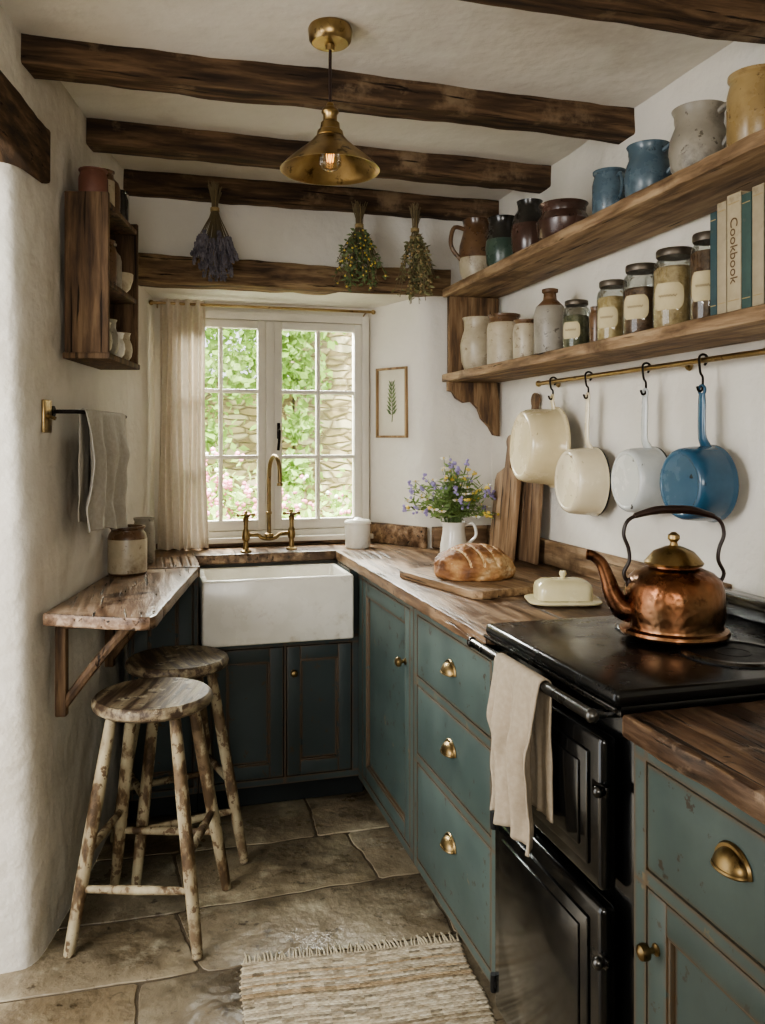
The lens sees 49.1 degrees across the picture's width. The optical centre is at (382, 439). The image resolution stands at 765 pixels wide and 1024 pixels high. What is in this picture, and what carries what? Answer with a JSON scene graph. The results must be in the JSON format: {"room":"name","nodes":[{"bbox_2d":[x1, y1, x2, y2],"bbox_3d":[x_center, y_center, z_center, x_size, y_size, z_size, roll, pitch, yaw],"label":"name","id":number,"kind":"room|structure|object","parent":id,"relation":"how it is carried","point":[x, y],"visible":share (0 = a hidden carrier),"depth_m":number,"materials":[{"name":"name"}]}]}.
{"room":"cottage kitchen","nodes":[
{"label":"cottage kitchen","id":0,"kind":"room"},
{"bbox_2d":[0,6,128,973],"bbox_3d":[-1.336,0.180,0.884,1.017,2.440,4.730,0,0,-4],"label":"wall","id":1,"kind":"structure","parent":0,"point":[48,762],"depth_m":2.26,"materials":[{"name":"paint"}]},
{"bbox_2d":[0,70,50,183],"bbox_3d":[-0.997,-0.787,1.623,0.277,0.184,1.313,0,0,-4],"label":"lintel beam","id":2,"kind":"structure","parent":1,"relation":"attached to","point":[24,139],"depth_m":2.09,"materials":[{"name":"brown wood"}]},
{"bbox_2d":[42,399,56,432],"bbox_3d":[-0.907,-0.065,2.290,0.030,0.090,0.065,0,0,-4],"label":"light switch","id":3,"kind":"object","parent":1,"relation":"attached to","point":[47,417],"visible":1,"depth_m":2.28,"materials":[{"name":"gold metal"}]},
{"bbox_2d":[42,399,51,432],"bbox_3d":[-0.918,-0.065,2.290,0.008,0.090,0.065,0,0,-4],"label":"switch plate","id":4,"kind":"object","parent":3,"relation":"attached to","point":[46,404],"depth_m":2.28,"materials":[{"name":"gold metal"}]},
{"bbox_2d":[52,406,126,417],"bbox_3d":[-0.906,-0.080,2.619,0.078,0.032,0.556,0,0,-4],"label":"towel rail","id":5,"kind":"object","parent":1,"relation":"attached to","point":[54,411],"visible":0.45,"depth_m":2.35,"materials":[{"name":"metal"}]},
{"bbox_2d":[78,408,129,532],"bbox_3d":[-0.865,0.100,2.627,0.060,0.381,0.465,0,0,-3],"label":"hand towel","id":6,"kind":"object","parent":5,"relation":"hanging from","point":[104,454],"visible":1,"depth_m":2.51,"materials":[{"name":"beige fabric"}]},
{"bbox_2d":[63,191,139,369],"bbox_3d":[-0.868,-0.477,2.611,0.133,0.485,0.395,0,0,-4],"label":"wall shelf","id":7,"kind":"object","parent":1,"relation":"attached to","point":[91,220],"visible":1,"depth_m":2.42,"materials":[{"name":"brown wood"}]},
{"bbox_2d":[78,166,107,191],"bbox_3d":[-0.858,-0.749,2.482,0.084,0.100,0.084,0,0,-16],"label":"terracotta pot","id":8,"kind":"object","parent":7,"relation":"on","point":[91,178],"visible":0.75,"depth_m":2.45,"materials":[{"name":"red ceramic"}]},
{"bbox_2d":[104,168,114,206],"bbox_3d":[-0.858,-0.761,2.564,0.072,0.125,0.072,0,0,-16],"label":"jar","id":9,"kind":"object","parent":7,"relation":"on","point":[111,183],"visible":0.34,"depth_m":2.55,"materials":[{"name":"beige ceramic"}]},
{"bbox_2d":[110,322,111,349],"bbox_3d":[-0.845,-0.301,2.486,0.082,0.095,0.082,0,0,-16],"label":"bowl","id":10,"kind":"object","parent":7,"relation":"in","point":[110,322],"visible":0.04,"depth_m":2.48,"materials":[{"name":"beige ceramic"}]},
{"bbox_2d":[110,239,116,284],"bbox_3d":[-0.848,-0.539,2.558,0.068,0.140,0.068,0,0,-16],"label":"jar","id":11,"kind":"object","parent":7,"relation":"on","point":[113,253],"visible":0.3,"depth_m":2.54,"materials":[{"name":"ceramic"}]},
{"bbox_2d":[110,319,118,354],"bbox_3d":[-0.850,-0.311,2.570,0.078,0.115,0.078,0,0,-16],"label":"jar","id":12,"kind":"object","parent":7,"relation":"on","point":[115,340],"visible":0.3,"depth_m":2.56,"materials":[{"name":"beige ceramic"}]},
{"bbox_2d":[112,170,119,211],"bbox_3d":[-0.863,-0.774,2.641,0.068,0.150,0.068,0,0,-16],"label":"jar","id":13,"kind":"object","parent":7,"relation":"on","point":[117,188],"visible":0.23,"depth_m":2.63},
{"bbox_2d":[115,243,121,288],"bbox_3d":[-0.852,-0.544,2.633,0.062,0.150,0.062,0,0,-16],"label":"bottle","id":14,"kind":"object","parent":7,"relation":"on","point":[119,261],"visible":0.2,"depth_m":2.62,"materials":[{"name":"grey ceramic"}]},
{"bbox_2d":[116,332,124,357],"bbox_3d":[-0.855,-0.296,2.652,0.078,0.085,0.078,0,0,-16],"label":"jar","id":15,"kind":"object","parent":7,"relation":"in","point":[121,348],"visible":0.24,"depth_m":2.64,"materials":[{"name":"ceramic"}]},
{"bbox_2d":[120,189,127,220],"bbox_3d":[-0.868,-0.754,2.729,0.076,0.110,0.076,0,0,-16],"label":"jar","id":16,"kind":"object","parent":7,"relation":"on","point":[123,194],"visible":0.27,"depth_m":2.71,"materials":[{"name":"ceramic"}]},
{"bbox_2d":[122,332,132,359],"bbox_3d":[-0.861,-0.301,2.738,0.084,0.095,0.084,0,0,-16],"label":"jar","id":17,"kind":"object","parent":7,"relation":"on","point":[126,337],"visible":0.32,"depth_m":2.72,"materials":[{"name":"beige ceramic"}]},
{"bbox_2d":[122,272,132,292],"bbox_3d":[-0.858,-0.504,2.722,0.092,0.070,0.092,0,0,-16],"label":"bowl","id":18,"kind":"object","parent":7,"relation":"on","point":[127,278],"visible":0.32,"depth_m":2.70,"materials":[{"name":"beige ceramic"}]},
{"bbox_2d":[43,567,197,716],"bbox_3d":[-0.785,0.616,2.599,0.307,0.308,0.865,0,0,-5],"label":"table","id":19,"kind":"object","parent":1,"relation":"attached to","point":[128,605],"visible":0.99,"depth_m":2.34,"materials":[{"name":"brown wood"}]},
{"bbox_2d":[107,524,146,575],"bbox_3d":[-0.880,0.379,2.889,0.132,0.165,0.132,0,0,-16],"label":"stoneware crock","id":20,"kind":"object","parent":19,"relation":"on","point":[126,547],"visible":0.88,"depth_m":2.83,"materials":[{"name":"beige ceramic"}]},
{"bbox_2d":[0,785,506,1023],"bbox_3d":[-0.222,1.415,1.213,4.243,0.031,5.146,0,0,-16],"label":"floor","id":21,"kind":"structure","parent":0,"point":[319,871],"depth_m":2.46,"materials":[{"name":"stone"}]},
{"bbox_2d":[63,677,230,960],"bbox_3d":[-0.668,1.068,2.440,0.383,0.665,0.383,0,0,2],"label":"stool","id":22,"kind":"object","parent":21,"relation":"on","point":[155,699],"visible":1,"depth_m":2.33,"materials":[{"name":"brown wood"}]},
{"bbox_2d":[128,577,197,819],"bbox_3d":[-0.824,0.948,3.140,0.247,0.896,0.200,0,0,-16],"label":"base cabinet","id":23,"kind":"object","parent":21,"relation":"on","point":[179,626],"visible":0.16,"depth_m":3.06,"materials":[{"name":"teal paint"}]},
{"bbox_2d":[110,645,248,884],"bbox_3d":[-0.696,1.068,2.843,0.383,0.665,0.383,0,0,-28],"label":"stool","id":24,"kind":"object","parent":21,"relation":"on","point":[196,662],"visible":0.67,"depth_m":2.77,"materials":[{"name":"beige paint"}]},
{"bbox_2d":[197,561,362,810],"bbox_3d":[-0.394,0.949,3.260,0.640,0.894,0.266,0,0,-16],"label":"base cabinet","id":25,"kind":"object","parent":21,"relation":"on","point":[291,710],"visible":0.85,"depth_m":3.18,"materials":[{"name":"teal paint"}]},
{"bbox_2d":[239,931,495,1023],"bbox_3d":[0.023,1.395,1.697,0.614,0.008,1.291,0,0,-10],"label":"rug","id":26,"kind":"object","parent":21,"relation":"on","point":[277,980],"visible":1,"depth_m":2.14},
{"bbox_2d":[359,574,413,862],"bbox_3d":[0.292,0.948,2.981,0.676,0.896,0.680,0,0,-16],"label":"base cabinet","id":27,"kind":"object","parent":21,"relation":"on","point":[386,622],"visible":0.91,"depth_m":2.86,"materials":[{"name":"grey paint"}]},
{"bbox_2d":[147,543,623,651],"bbox_3d":[-0.101,0.477,2.815,1.550,0.047,1.836,0,0,-16],"label":"countertop","id":28,"kind":"structure","parent":27,"relation":"on","point":[381,564],"depth_m":2.88,"materials":[{"name":"brown wood"}]},
{"bbox_2d":[133,517,154,562],"bbox_3d":[-0.884,0.370,3.101,0.080,0.165,0.080,0,0,-16],"label":"stoneware crock","id":29,"kind":"object","parent":28,"relation":"on","point":[149,528],"visible":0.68,"depth_m":3.08,"materials":[{"name":"beige ceramic"}]},
{"bbox_2d":[236,454,299,552],"bbox_3d":[-0.471,0.259,3.475,0.203,0.402,0.202,0,0,17],"label":"bridge faucet","id":30,"kind":"object","parent":28,"relation":"on","point":[246,535],"visible":1,"depth_m":3.47,"materials":[{"name":"gold metal"}]},
{"bbox_2d":[198,563,353,647],"bbox_3d":[-0.423,0.631,3.247,0.563,0.242,0.325,0,0,-16],"label":"farmhouse sink","id":31,"kind":"object","parent":28,"relation":"in","point":[251,605],"visible":0.91,"depth_m":3.10,"materials":[{"name":"white ceramic"}]},
{"bbox_2d":[344,517,370,548],"bbox_3d":[-0.106,0.394,3.579,0.114,0.130,0.114,0,0,-16],"label":"canister","id":32,"kind":"object","parent":28,"relation":"on","point":[357,529],"visible":1,"depth_m":3.54,"materials":[{"name":"white ceramic"}]},
{"bbox_2d":[440,521,477,551],"bbox_3d":[0.289,0.389,3.267,0.134,0.140,0.110,0,0,33],"label":"milk jug","id":33,"kind":"object","parent":28,"relation":"on","point":[453,534],"visible":0.7,"depth_m":3.24,"materials":[{"name":"white ceramic"}]},
{"bbox_2d":[402,455,498,522],"bbox_3d":[0.281,0.252,3.266,0.410,0.384,0.255,0,0,-6],"label":"bouquet","id":34,"kind":"object","parent":33,"relation":"in","point":[456,505],"visible":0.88,"depth_m":3.25,"materials":[{"name":"green plant"}]},
{"bbox_2d":[400,567,534,599],"bbox_3d":[0.278,0.447,2.660,0.270,0.024,0.470,0,0,-28],"label":"board","id":35,"kind":"object","parent":28,"relation":"on","point":[514,586],"visible":0.58,"depth_m":2.52,"materials":[{"name":"brown wood"}]},
{"bbox_2d":[434,543,515,581],"bbox_3d":[0.290,0.380,2.655,0.234,0.105,0.235,0,0,44],"label":"bread loaf","id":36,"kind":"object","parent":35,"relation":"on","point":[467,562],"visible":1,"depth_m":2.58,"materials":[{"name":"brown food"}]},
{"bbox_2d":[489,435,521,560],"bbox_3d":[0.485,0.219,3.273,0.067,0.479,0.180,0,0,-21],"label":"chopping board","id":37,"kind":"object","parent":28,"relation":"on","point":[503,532],"visible":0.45,"depth_m":3.25,"materials":[{"name":"brown wood"}]},
{"bbox_2d":[515,393,543,564],"bbox_3d":[0.562,0.140,3.183,0.066,0.639,0.200,0,0,-16],"label":"chopping board","id":38,"kind":"object","parent":28,"relation":"on","point":[531,496],"visible":0.6,"depth_m":3.15,"materials":[{"name":"brown wood"}]},
{"bbox_2d":[524,570,602,605],"bbox_3d":[0.509,0.413,2.362,0.205,0.092,0.150,0,0,0],"label":"butter dish","id":39,"kind":"object","parent":28,"relation":"on","point":[562,590],"visible":1,"depth_m":2.31,"materials":[{"name":"yellow ceramic"}]},
{"bbox_2d":[414,608,506,981],"bbox_3d":[0.476,0.948,2.352,0.668,0.896,0.620,0,0,-16],"label":"base cabinet","id":40,"kind":"object","parent":21,"relation":"on","point":[454,840],"visible":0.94,"depth_m":2.22,"materials":[{"name":"grey paint"}]},
{"bbox_2d":[467,587,764,1023],"bbox_3d":[0.616,0.885,1.768,0.722,1.025,0.564,0,0,-16],"label":"range cooker","id":41,"kind":"object","parent":21,"relation":"on","point":[564,911],"visible":0.6,"depth_m":1.57,"materials":[{"name":"black metal"}]},
{"bbox_2d":[487,652,552,856],"bbox_3d":[0.268,0.618,1.672,0.071,0.334,0.210,0,0,-16],"label":"tea towel","id":42,"kind":"object","parent":41,"relation":"hanging from","point":[519,714],"visible":0.98,"depth_m":1.64,"materials":[{"name":"fabric"}]},
{"bbox_2d":[486,613,764,717],"bbox_3d":[0.636,0.449,1.774,0.665,0.046,0.562,0,0,-16],"label":"cooktop","id":43,"kind":"object","parent":41,"relation":"in","point":[623,674],"depth_m":1.61,"materials":[{"name":"metal"}]},
{"bbox_2d":[586,505,730,644],"bbox_3d":[0.608,0.279,1.816,0.275,0.277,0.228,0,0,34],"label":"kettle","id":44,"kind":"object","parent":41,"relation":"on","point":[671,599],"visible":1,"depth_m":1.74,"materials":[{"name":"orange metal"}]},
{"bbox_2d":[634,744,764,1023],"bbox_3d":[0.802,0.948,1.202,0.676,0.896,0.620,0,0,-16],"label":"base cabinet","id":45,"kind":"object","parent":21,"relation":"on","point":[699,858],"visible":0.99,"depth_m":1.27,"materials":[{"name":"grey paint"}]},
{"bbox_2d":[622,699,764,824],"bbox_3d":[0.816,0.480,1.193,0.684,0.040,0.648,0,0,-16],"label":"countertop","id":46,"kind":"structure","parent":45,"relation":"on","point":[721,748],"depth_m":1.28,"materials":[{"name":"brown wood"}]},
{"bbox_2d":[126,196,491,680],"bbox_3d":[-0.396,0.180,3.558,1.800,2.440,0.341,0,0,-16],"label":"wall","id":47,"kind":"structure","parent":0,"point":[401,332],"depth_m":3.58,"materials":[{"name":"paint"}]},
{"bbox_2d":[156,540,344,548],"bbox_3d":[-0.507,0.448,3.654,0.930,0.022,0.020,0,0,-16],"label":"trim","id":48,"kind":"structure","parent":47,"relation":"attached to","point":[318,541],"depth_m":3.65,"materials":[{"name":"brown wood"}]},
{"bbox_2d":[149,300,374,316],"bbox_3d":[-0.507,-0.568,3.618,0.971,0.022,0.086,0,0,-16],"label":"curtain rod","id":49,"kind":"object","parent":47,"relation":"attached to","point":[151,302],"visible":1,"depth_m":3.58,"materials":[{"name":"gold metal"}]},
{"bbox_2d":[157,299,208,549],"bbox_3d":[-0.831,-0.065,3.488,0.208,1.040,0.060,0,0,-16],"label":"curtain","id":50,"kind":"object","parent":49,"relation":"hanging from","point":[182,493],"visible":1,"depth_m":3.49,"materials":[{"name":"fabric"}]},
{"bbox_2d":[205,311,372,543],"bbox_3d":[-0.490,-0.057,3.677,0.905,0.997,0.110,0,0,-16],"label":"window","id":51,"kind":"structure","parent":47,"relation":"in","point":[269,327],"depth_m":3.68,"materials":[{"name":"beige paint"}]},
{"bbox_2d":[138,252,450,296],"bbox_3d":[-0.365,-0.665,3.433,1.331,0.122,0.129,0,0,-16],"label":"lintel beam","id":52,"kind":"structure","parent":47,"relation":"attached to","point":[154,270],"depth_m":3.36,"materials":[{"name":"brown wood"}]},
{"bbox_2d":[376,366,407,437],"bbox_3d":[0.042,-0.165,3.698,0.185,0.310,0.018,0,0,44],"label":"framed picture","id":53,"kind":"object","parent":47,"relation":"attached to","point":[392,382],"visible":1,"depth_m":3.70,"materials":[{"name":"beige paper"}]},
{"bbox_2d":[370,522,486,547],"bbox_3d":[0.179,0.415,3.633,0.532,0.090,0.168,0,0,16],"label":"trim","id":54,"kind":"structure","parent":47,"relation":"attached to","point":[385,533],"depth_m":3.62,"materials":[{"name":"brown wood"}]},
{"bbox_2d":[0,0,733,200],"bbox_3d":[-0.252,-1.025,1.150,2.950,0.017,4.750,0,0,-16],"label":"ceiling","id":55,"kind":"structure","parent":0,"point":[458,43],"depth_m":2.24,"materials":[{"name":"paint"}]},
{"bbox_2d":[123,169,498,220],"bbox_3d":[-0.272,-0.985,3.401,1.650,0.093,0.090,0,0,-16],"label":"ceiling beam","id":56,"kind":"structure","parent":55,"relation":"attached to","point":[235,191],"depth_m":3.35,"materials":[{"name":"brown wood"}]},
{"bbox_2d":[190,180,238,282],"bbox_3d":[-0.640,-0.795,3.197,0.180,0.402,0.114,0,0,-29],"label":"bunch","id":57,"kind":"object","parent":56,"relation":"hanging from","point":[218,252],"visible":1,"depth_m":3.19,"materials":[{"name":"purple plant"}]},
{"bbox_2d":[332,201,387,291],"bbox_3d":[-0.089,-0.778,3.360,0.244,0.373,0.150,0,0,-16],"label":"bunch","id":58,"kind":"object","parent":56,"relation":"hanging from","point":[365,248],"visible":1,"depth_m":3.34,"materials":[{"name":"green plant"}]},
{"bbox_2d":[391,203,438,303],"bbox_3d":[0.138,-0.765,3.403,0.202,0.422,0.118,0,0,-44],"label":"bunch","id":59,"kind":"object","parent":56,"relation":"hanging from","point":[420,260],"visible":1,"depth_m":3.41,"materials":[{"name":"green plant"}]},
{"bbox_2d":[86,118,550,193],"bbox_3d":[-0.191,-0.992,2.935,1.752,0.101,0.107,0,0,-16],"label":"ceiling beam","id":60,"kind":"structure","parent":55,"relation":"attached to","point":[102,135],"depth_m":2.84,"materials":[{"name":"brown wood"}]},
{"bbox_2d":[21,33,634,144],"bbox_3d":[-0.078,-0.995,2.396,1.830,0.102,0.111,0,0,-16],"label":"ceiling beam","id":61,"kind":"structure","parent":55,"relation":"attached to","point":[44,58],"depth_m":2.33,"materials":[{"name":"brown wood"}]},
{"bbox_2d":[280,17,379,185],"bbox_3d":[-0.130,-0.844,2.075,0.247,0.357,0.247,0,0,-16],"label":"pendant lamp","id":62,"kind":"object","parent":55,"relation":"hanging from","point":[329,159],"visible":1,"depth_m":2.07,"materials":[{"name":"gold metal"}]},
{"bbox_2d":[460,0,764,43],"bbox_3d":[-0.192,-0.996,1.666,2.450,0.097,0.113,0,0,-16],"label":"ceiling beam","id":63,"kind":"structure","parent":55,"relation":"attached to","point":[728,20],"depth_m":1.89,"materials":[{"name":"brown wood"}]},
{"bbox_2d":[491,41,764,596],"bbox_3d":[1.092,0.180,1.509,0.012,2.440,4.700,0,0,-16],"label":"wall","id":64,"kind":"structure","parent":0,"point":[735,388],"depth_m":2.49,"materials":[{"name":"paint"}]},
{"bbox_2d":[442,128,764,435],"bbox_3d":[0.686,-0.325,2.441,0.244,0.620,2.319,0,0,-16],"label":"wall shelf","id":65,"kind":"object","parent":64,"relation":"attached to","point":[693,192],"visible":0.98,"depth_m":2.40,"materials":[{"name":"brown wood"}]},
{"bbox_2d":[449,217,488,278],"bbox_3d":[0.374,-0.768,3.445,0.175,0.265,0.148,0,0,22],"label":"jug","id":66,"kind":"object","parent":65,"relation":"on","point":[471,256],"visible":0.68,"depth_m":3.39,"materials":[{"name":"brown ceramic"}]},
{"bbox_2d":[460,316,488,368],"bbox_3d":[0.392,-0.391,3.457,0.144,0.225,0.144,0,0,-16],"label":"jar","id":67,"kind":"object","parent":65,"relation":"on","point":[473,344],"visible":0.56,"depth_m":3.40,"materials":[{"name":"beige ceramic"}]},
{"bbox_2d":[485,215,513,266],"bbox_3d":[0.461,-0.744,3.217,0.132,0.215,0.132,0,0,-16],"label":"jar","id":68,"kind":"object","parent":65,"relation":"on","point":[498,247],"visible":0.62,"depth_m":3.17,"materials":[{"name":"ceramic"}]},
{"bbox_2d":[487,313,519,363],"bbox_3d":[0.465,-0.378,3.202,0.132,0.200,0.132,0,0,-16],"label":"jar","id":69,"kind":"object","parent":65,"relation":"on","point":[500,326],"visible":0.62,"depth_m":3.15,"materials":[{"name":"beige ceramic"}]},
{"bbox_2d":[513,318,533,358],"bbox_3d":[0.516,-0.355,3.025,0.090,0.155,0.090,0,0,-16],"label":"jar","id":70,"kind":"object","parent":65,"relation":"on","point":[523,330],"visible":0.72,"depth_m":2.98,"materials":[{"name":"beige ceramic"}]},
{"bbox_2d":[510,198,542,253],"bbox_3d":[0.526,-0.744,2.991,0.136,0.215,0.136,0,0,-16],"label":"jar","id":71,"kind":"object","parent":65,"relation":"on","point":[523,235],"visible":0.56,"depth_m":2.94,"materials":[{"name":"red ceramic"}]},
{"bbox_2d":[534,288,564,353],"bbox_3d":[0.569,-0.396,2.842,0.110,0.235,0.110,0,0,-16],"label":"bottle","id":72,"kind":"object","parent":65,"relation":"on","point":[548,315],"visible":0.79,"depth_m":2.80,"materials":[{"name":"beige ceramic"}]},
{"bbox_2d":[536,198,588,239],"bbox_3d":[0.591,-0.701,2.728,0.180,0.130,0.180,0,0,-16],"label":"bowl","id":73,"kind":"object","parent":65,"relation":"on","point":[557,214],"visible":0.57,"depth_m":2.66,"materials":[{"name":"red ceramic"}]},
{"bbox_2d":[563,299,589,347],"bbox_3d":[0.618,-0.360,2.669,0.087,0.165,0.086,0,0,-16],"label":"glass jar","id":74,"kind":"object","parent":65,"relation":"on","point":[575,326],"visible":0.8,"depth_m":2.64,"materials":[{"name":"glass"}]},
{"bbox_2d":[589,306,596,341],"bbox_3d":[0.658,-0.343,2.566,0.048,0.130,0.048,0,0,-16],"label":"jar","id":75,"kind":"object","parent":65,"relation":"on","point":[593,314],"visible":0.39,"depth_m":2.55,"materials":[{"name":"brown glass"}]},
{"bbox_2d":[592,167,624,213],"bbox_3d":[0.667,-0.714,2.463,0.100,0.155,0.116,0,0,24],"label":"glazed pot","id":76,"kind":"object","parent":65,"relation":"on","point":[608,186],"visible":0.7,"depth_m":2.43,"materials":[{"name":"blue ceramic"}]},
{"bbox_2d":[597,279,623,339],"bbox_3d":[0.677,-0.372,2.462,0.093,0.188,0.092,0,0,-16],"label":"glass jar","id":77,"kind":"object","parent":65,"relation":"on","point":[609,308],"visible":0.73,"depth_m":2.42,"materials":[{"name":"glass"}]},
{"bbox_2d":[623,262,654,334],"bbox_3d":[0.718,-0.381,2.318,0.105,0.205,0.104,0,0,-16],"label":"glass jar","id":78,"kind":"object","parent":65,"relation":"on","point":[637,301],"visible":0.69,"depth_m":2.28,"materials":[{"name":"glass"}]},
{"bbox_2d":[623,139,671,196],"bbox_3d":[0.721,-0.716,2.262,0.132,0.160,0.151,0,0,4],"label":"jug","id":79,"kind":"object","parent":65,"relation":"on","point":[648,164],"visible":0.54,"depth_m":2.22,"materials":[{"name":"blue ceramic"}]},
{"bbox_2d":[653,246,692,327],"bbox_3d":[0.760,-0.386,2.174,0.113,0.215,0.112,0,0,-16],"label":"glass jar","id":80,"kind":"object","parent":65,"relation":"on","point":[670,282],"visible":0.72,"depth_m":2.13,"materials":[{"name":"glass"}]},
{"bbox_2d":[668,99,725,173],"bbox_3d":[0.780,-0.725,2.054,0.144,0.178,0.166,0,0,4],"label":"jug","id":81,"kind":"object","parent":65,"relation":"on","point":[699,132],"visible":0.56,"depth_m":2.01,"materials":[{"name":"beige ceramic"}]},
{"bbox_2d":[689,230,709,319],"bbox_3d":[0.797,-0.391,2.044,0.091,0.225,0.090,0,0,-16],"label":"glass jar","id":82,"kind":"object","parent":65,"relation":"on","point":[699,261],"visible":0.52,"depth_m":2.02,"materials":[{"name":"glass"}]},
{"bbox_2d":[710,211,716,315],"bbox_3d":[0.826,-0.396,1.907,0.171,0.235,0.022,0,0,-16],"label":"book","id":83,"kind":"object","parent":65,"relation":"on","point":[713,216],"visible":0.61,"depth_m":1.88,"materials":[{"name":"teal paper"}]},
{"bbox_2d":[717,200,726,313],"bbox_3d":[0.834,-0.403,1.881,0.171,0.250,0.030,0,0,-16],"label":"book","id":84,"kind":"object","parent":65,"relation":"on","point":[721,207],"visible":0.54,"depth_m":1.85,"materials":[{"name":"beige paper"}]},
{"bbox_2d":[727,191,749,311],"bbox_3d":[0.849,-0.407,1.843,0.181,0.258,0.044,0,0,-16],"label":"book","id":85,"kind":"object","parent":65,"relation":"on","point":[734,201],"visible":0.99,"depth_m":1.82,"materials":[{"name":"beige paper"}]},
{"bbox_2d":[726,63,764,146],"bbox_3d":[0.836,-0.726,1.873,0.124,0.180,0.124,0,0,-16],"label":"crock","id":86,"kind":"object","parent":65,"relation":"on","point":[745,101],"visible":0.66,"depth_m":1.83,"materials":[{"name":"ceramic"}]},
{"bbox_2d":[742,191,751,308],"bbox_3d":[0.855,-0.402,1.805,0.171,0.248,0.030,0,0,-16],"label":"book","id":87,"kind":"object","parent":65,"relation":"on","point":[746,198],"visible":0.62,"depth_m":1.78,"materials":[{"name":"teal paper"}]},
{"bbox_2d":[752,183,764,305],"bbox_3d":[0.865,-0.406,1.771,0.171,0.255,0.034,0,0,-16],"label":"book","id":88,"kind":"object","parent":65,"relation":"on","point":[758,192],"visible":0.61,"depth_m":1.75,"materials":[{"name":"beige paper"}]},
{"bbox_2d":[486,525,731,588],"bbox_3d":[0.674,0.415,2.898,0.022,0.090,1.560,0,0,-16],"label":"trim","id":89,"kind":"structure","parent":64,"relation":"attached to","point":[568,557],"depth_m":2.88,"materials":[{"name":"brown wood"}]},
{"bbox_2d":[536,348,764,387],"bbox_3d":[0.844,-0.207,2.224,0.071,0.032,1.811,0,0,-16],"label":"hanging rail","id":90,"kind":"object","parent":64,"relation":"attached to","point":[688,364],"visible":0.98,"depth_m":2.32,"materials":[{"name":"gold metal"}]},
{"bbox_2d":[548,376,556,399],"bbox_3d":[0.603,-0.183,2.966,0.038,0.084,0.006,0,0,-16],"label":"hook","id":91,"kind":"object","parent":90,"relation":"hanging from","point":[549,398],"visible":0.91,"depth_m":2.96,"materials":[{"name":"metal"}]},
{"bbox_2d":[510,394,570,487],"bbox_3d":[0.548,0.003,2.958,0.145,0.333,0.287,0,0,-9],"label":"saucepan","id":92,"kind":"object","parent":91,"relation":"hanging from","point":[539,437],"visible":0.91,"depth_m":2.86,"materials":[{"name":"beige metal"}]},
{"bbox_2d":[583,371,592,398],"bbox_3d":[0.670,-0.179,2.730,0.038,0.092,0.006,0,0,-16],"label":"hook","id":93,"kind":"object","parent":90,"relation":"hanging from","point":[590,372],"visible":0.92,"depth_m":2.73,"materials":[{"name":"metal"}]},
{"bbox_2d":[555,392,610,515],"bbox_3d":[0.647,0.046,2.726,0.102,0.405,0.228,1,0,-11],"label":"saucepan","id":94,"kind":"object","parent":93,"relation":"hanging from","point":[582,475],"visible":1,"depth_m":2.66,"materials":[{"name":"beige metal"}]},
{"bbox_2d":[640,362,650,395],"bbox_3d":[0.760,-0.177,2.418,0.038,0.098,0.006,0,0,-16],"label":"hook","id":95,"kind":"object","parent":90,"relation":"hanging from","point":[644,363],"visible":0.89,"depth_m":2.42,"materials":[{"name":"metal"}]},
{"bbox_2d":[611,388,666,514],"bbox_3d":[0.742,0.033,2.414,0.092,0.367,0.199,1,0,-13],"label":"saucepan","id":96,"kind":"object","parent":95,"relation":"hanging from","point":[635,474],"visible":0.91,"depth_m":2.37,"materials":[{"name":"white metal"}]},
{"bbox_2d":[696,353,707,392],"bbox_3d":[0.830,-0.174,2.173,0.038,0.102,0.006,0,0,-16],"label":"hook","id":97,"kind":"object","parent":90,"relation":"hanging from","point":[701,354],"visible":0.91,"depth_m":2.17,"materials":[{"name":"metal"}]},
{"bbox_2d":[660,384,738,521],"bbox_3d":[0.811,0.034,2.167,0.102,0.360,0.203,0,0,-16],"label":"saucepan","id":98,"kind":"object","parent":97,"relation":"hanging from","point":[704,476],"visible":0.91,"depth_m":2.11,"materials":[{"name":"blue metal"}]},
{"label":"outside","id":99,"kind":"structure","parent":0,"visible":0},
{"label":"lawn","id":100,"kind":"structure","parent":99,"visible":0},
{"bbox_2d":[206,429,351,519],"bbox_3d":[-0.795,0.663,5.155,2.772,1.460,1.197,0,0,-16],"label":"flower border","id":101,"kind":"object","parent":100,"relation":"on","point":[289,501],"visible":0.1,"depth_m":5.26,"materials":[{"name":"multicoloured plant"}]},
{"bbox_2d":[291,332,351,517],"bbox_3d":[0.715,-0.200,6.759,2.900,3.200,0.400,0,0,-16],"label":"stone wall","id":102,"kind":"structure","parent":100,"relation":"on","point":[335,410],"depth_m":6.25,"materials":[{"name":"beige stone"}]},
{"bbox_2d":[205,328,345,498],"bbox_3d":[-1.004,-0.439,5.767,1.602,1.865,0.504,0,0,-16],"label":"foliage","id":103,"kind":"object","parent":102,"relation":"attached to","point":[301,375],"visible":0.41,"depth_m":5.82,"materials":[{"name":"green plant"}]},
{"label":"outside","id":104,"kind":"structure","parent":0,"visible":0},
{"bbox_2d":[205,377,292,519],"bbox_3d":[-2.966,0.470,5.808,4.680,1.860,0.350,0,0,-16],"label":"wall","id":105,"kind":"structure","parent":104,"point":[241,436],"depth_m":6.18,"materials":[{"name":"stone"}]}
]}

